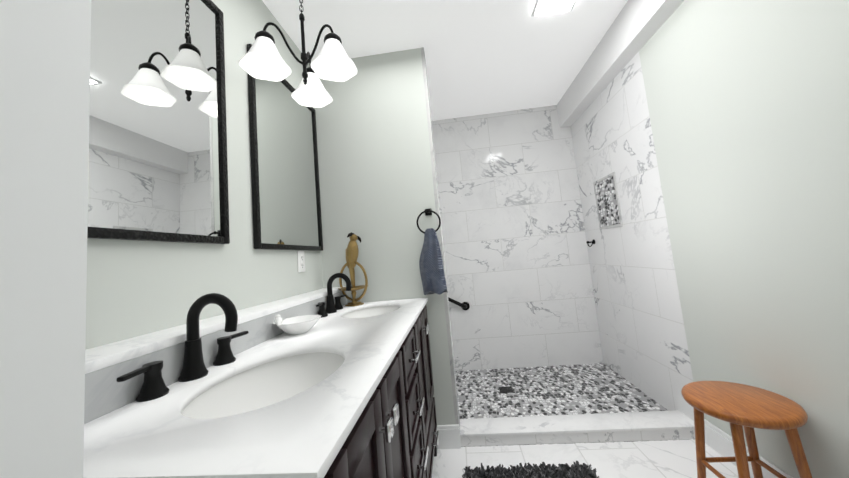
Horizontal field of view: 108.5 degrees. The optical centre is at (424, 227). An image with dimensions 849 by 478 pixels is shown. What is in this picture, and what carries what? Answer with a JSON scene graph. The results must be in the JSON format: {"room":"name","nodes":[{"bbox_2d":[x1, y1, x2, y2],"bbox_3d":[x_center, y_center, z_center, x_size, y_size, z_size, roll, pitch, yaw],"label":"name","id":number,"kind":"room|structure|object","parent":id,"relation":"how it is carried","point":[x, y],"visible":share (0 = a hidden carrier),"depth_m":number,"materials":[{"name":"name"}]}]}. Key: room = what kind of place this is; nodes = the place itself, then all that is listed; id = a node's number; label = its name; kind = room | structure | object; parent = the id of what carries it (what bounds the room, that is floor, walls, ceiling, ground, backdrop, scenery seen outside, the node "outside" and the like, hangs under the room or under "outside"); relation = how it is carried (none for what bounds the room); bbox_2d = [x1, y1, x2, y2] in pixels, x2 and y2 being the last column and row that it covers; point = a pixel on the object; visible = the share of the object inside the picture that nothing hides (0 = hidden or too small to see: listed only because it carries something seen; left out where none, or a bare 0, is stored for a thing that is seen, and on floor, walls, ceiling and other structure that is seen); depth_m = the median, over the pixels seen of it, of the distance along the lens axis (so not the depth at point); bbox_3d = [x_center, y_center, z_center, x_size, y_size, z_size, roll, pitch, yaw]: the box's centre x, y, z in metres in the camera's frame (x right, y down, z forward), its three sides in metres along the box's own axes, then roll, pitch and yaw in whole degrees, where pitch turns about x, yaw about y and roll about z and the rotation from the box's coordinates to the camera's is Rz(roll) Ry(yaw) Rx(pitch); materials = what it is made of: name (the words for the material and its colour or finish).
{"room":"bathroom","nodes":[
{"label":"bathroom","id":0,"kind":"room"},
{"bbox_2d":[85,0,322,349],"bbox_3d":[-0.780,0.057,1.180,0.100,2.440,1.845,-6,-5,5],"label":"wall","id":1,"kind":"structure","parent":0,"point":[135,288],"depth_m":1.12,"materials":[{"name":"grey paint"}]},
{"bbox_2d":[87,0,229,243],"bbox_3d":[-0.794,-0.420,0.848,0.022,0.915,0.640,-6,-5,5],"label":"mirror","id":2,"kind":"object","parent":1,"relation":"attached to","point":[158,166],"visible":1,"depth_m":0.89,"materials":[{"name":"black mirror"}]},
{"bbox_2d":[247,44,322,250],"bbox_3d":[-0.714,-0.339,1.639,0.022,0.920,0.640,-6,-5,5],"label":"mirror","id":3,"kind":"object","parent":1,"relation":"attached to","point":[286,205],"visible":0.96,"depth_m":1.55,"materials":[{"name":"black mirror"}]},
{"bbox_2d":[297,251,304,271],"bbox_3d":[-0.667,0.183,1.660,0.010,0.116,0.072,-6,-5,5],"label":"electrical outlet","id":4,"kind":"object","parent":1,"relation":"attached to","point":[301,260],"visible":1,"depth_m":1.65,"materials":[{"name":"white plastic"}]},
{"bbox_2d":[313,47,459,428],"bbox_3d":[-0.272,0.053,1.980,0.764,2.370,0.164,-6,-5,5],"label":"wall","id":5,"kind":"structure","parent":0,"point":[377,174],"depth_m":1.93,"materials":[{"name":"grey paint"}]},
{"bbox_2d":[416,208,447,294],"bbox_3d":[0.038,0.136,1.819,0.152,0.514,0.082,-6,-5,5],"label":"towel ring","id":6,"kind":"object","parent":5,"relation":"attached to","point":[432,274],"visible":1,"depth_m":1.78,"materials":[{"name":"blue fabric"}]},
{"bbox_2d":[419,228,447,294],"bbox_3d":[0.043,0.198,1.803,0.152,0.387,0.062,-6,-5,5],"label":"hanging towel","id":7,"kind":"object","parent":6,"relation":"hanging from","point":[432,274],"depth_m":1.78,"materials":[{"name":"blue fabric"}]},
{"bbox_2d":[436,424,460,448],"bbox_3d":[-0.175,1.228,1.779,0.764,0.125,0.014,-6,-5,5],"label":"baseboard","id":8,"kind":"structure","parent":5,"relation":"attached to","point":[449,436],"depth_m":1.74,"materials":[{"name":"white paint"}]},
{"bbox_2d":[262,0,627,120],"bbox_3d":[0.152,-1.325,0.989,2.250,0.100,4.350,-6,-5,5],"label":"ceiling","id":9,"kind":"structure","parent":0,"point":[487,56],"depth_m":1.94,"materials":[{"name":"white paint"}]},
{"bbox_2d":[239,0,356,107],"bbox_3d":[-0.506,-0.890,1.334,0.424,0.582,0.435,-6,-5,5],"label":"chandelier","id":10,"kind":"object","parent":9,"relation":"hanging from","point":[261,59],"visible":1,"depth_m":1.27,"materials":[{"name":"white glass"}]},
{"bbox_2d":[531,0,576,16],"bbox_3d":[0.717,-1.261,1.582,0.230,0.014,0.390,-6,-5,5],"label":"ceiling light panel","id":11,"kind":"object","parent":9,"relation":"attached to","point":[543,7],"visible":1,"depth_m":1.72,"materials":[{"name":"white paint"}]},
{"bbox_2d":[557,0,684,127],"bbox_3d":[1.133,-1.256,0.884,0.100,0.230,4.150,-6,-5,5],"label":"ceiling soffit","id":12,"kind":"structure","parent":9,"relation":"attached to","point":[635,26],"depth_m":1.94,"materials":[{"name":"white paint"}]},
{"bbox_2d":[432,105,602,370],"bbox_3d":[0.479,0.168,2.969,2.250,2.540,0.100,-6,-5,5],"label":"wall","id":13,"kind":"structure","parent":0,"point":[518,270],"depth_m":2.88,"materials":[{"name":"tile"}]},
{"bbox_2d":[448,297,469,309],"bbox_3d":[0.104,0.617,2.883,0.615,0.372,0.066,-6,-5,5],"label":"grab rail","id":14,"kind":"object","parent":13,"relation":"attached to","point":[464,305],"visible":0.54,"depth_m":2.83,"materials":[{"name":"black metal"}]},
{"bbox_2d":[432,440,750,477],"bbox_3d":[0.322,1.146,0.203,2.250,0.100,3.055,-6,-5,5],"label":"floor","id":15,"kind":"structure","parent":0,"point":[660,459],"depth_m":1.57,"materials":[{"name":"tile"}]},
{"bbox_2d":[203,298,438,477],"bbox_3d":[-0.256,0.810,1.077,0.535,0.834,1.462,-6,-5,5],"label":"bathroom vanity","id":16,"kind":"object","parent":15,"relation":"on","point":[393,435],"depth_m":0.86,"materials":[{"name":"brown wood"}]},
{"bbox_2d":[83,298,426,477],"bbox_3d":[-0.301,0.389,1.121,0.501,0.018,1.484,-6,-5,5],"label":"countertop","id":17,"kind":"structure","parent":16,"relation":"on","point":[280,406],"depth_m":0.56,"materials":[{"name":"white stone"}]},
{"bbox_2d":[273,314,320,334],"bbox_3d":[-0.480,0.357,1.156,0.174,0.081,0.186,-6,-5,5],"label":"dish","id":18,"kind":"object","parent":17,"relation":"on","point":[296,325],"visible":1,"depth_m":1.12,"materials":[{"name":"white ceramic"}]},
{"bbox_2d":[338,232,368,306],"bbox_3d":[-0.424,0.240,1.792,0.207,0.426,0.169,-6,-5,5],"label":"sculpture","id":19,"kind":"object","parent":17,"relation":"on","point":[352,250],"visible":0.98,"depth_m":1.78,"materials":[{"name":"brown metal"}]},
{"bbox_2d":[462,461,598,477],"bbox_3d":[0.454,1.139,1.110,0.657,0.060,0.807,-6,-5,5],"label":"shag rug","id":20,"kind":"object","parent":15,"relation":"on","point":[565,470],"visible":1,"depth_m":1.44,"materials":[{"name":"grey carpet"}]},
{"bbox_2d":[460,410,694,446],"bbox_3d":[0.473,1.201,1.805,2.050,0.070,0.168,-6,-5,5],"label":"shower curb","id":21,"kind":"structure","parent":15,"relation":"on","point":[621,427],"depth_m":1.73,"materials":[{"name":"stone"}]},
{"bbox_2d":[681,381,811,477],"bbox_3d":[1.231,0.879,1.162,0.340,0.452,0.340,-6,-5,5],"label":"wooden stool","id":22,"kind":"object","parent":15,"relation":"on","point":[738,407],"visible":1,"depth_m":1.14,"materials":[{"name":"brown wood"}]},
{"bbox_2d":[571,0,848,477],"bbox_3d":[1.330,-0.170,0.770,0.100,2.440,4.150,-6,-5,5],"label":"wall","id":23,"kind":"structure","parent":0,"point":[748,104],"depth_m":1.32,"materials":[{"name":"grey paint"}]},
{"bbox_2d":[586,239,594,246],"bbox_3d":[1.450,0.138,2.673,0.064,0.062,0.044,-6,-5,5],"label":"robe hook","id":24,"kind":"object","parent":23,"relation":"attached to","point":[592,241],"visible":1,"depth_m":2.67,"materials":[{"name":"black metal"}]},
{"bbox_2d":[593,172,622,229],"bbox_3d":[1.421,-0.195,2.382,0.006,0.400,0.340,-6,-5,5],"label":"shower niche","id":25,"kind":"object","parent":23,"relation":"attached to","point":[607,202],"visible":1,"depth_m":2.36,"materials":[{"name":"grey tile"}]},
{"bbox_2d":[704,419,792,477],"bbox_3d":[1.321,0.936,0.122,0.014,0.125,3.055,-6,-5,5],"label":"baseboard","id":26,"kind":"structure","parent":23,"relation":"attached to","point":[718,440],"depth_m":1.48,"materials":[{"name":"white paint"}]},
{"bbox_3d":[-0.601,0.789,1.078,0.131,0.937,1.565,-6,-5,5],"label":"wall","id":27,"kind":"structure","parent":0,"visible":0},
{"bbox_2d":[84,286,346,423],"bbox_3d":[-0.631,0.366,1.118,0.146,0.125,1.563,-6,-5,5],"label":"backsplash","id":28,"kind":"structure","parent":27,"relation":"on","point":[106,367],"depth_m":0.73,"materials":[{"name":"stone"}]},
{"bbox_3d":[-0.611,-0.043,0.302,0.413,2.440,0.120,-6,-5,5],"label":"wall","id":29,"kind":"structure","parent":0,"visible":0},
{"bbox_2d":[0,0,90,477],"bbox_3d":[-0.397,-0.065,0.275,0.020,2.440,0.145,-6,-5,5],"label":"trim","id":30,"kind":"structure","parent":29,"relation":"attached to","point":[45,50],"depth_m":0.30,"materials":[{"name":"white paint"}]},
{"label":"outside","id":31,"kind":"structure","parent":0,"visible":0},
{"bbox_2d":[455,363,694,446],"bbox_3d":[0.539,1.327,2.390,2.250,0.120,1.035,-6,-5,5],"label":"floor","id":32,"kind":"structure","parent":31,"point":[596,388],"depth_m":2.25,"materials":[{"name":"tile"}]},
{"bbox_2d":[498,386,513,392],"bbox_3d":[0.630,1.253,2.365,0.104,0.004,0.104,-6,-5,5],"label":"shower drain","id":33,"kind":"object","parent":32,"relation":"on","point":[507,389],"visible":1,"depth_m":2.36,"materials":[{"name":"grey metal"}]}
]}

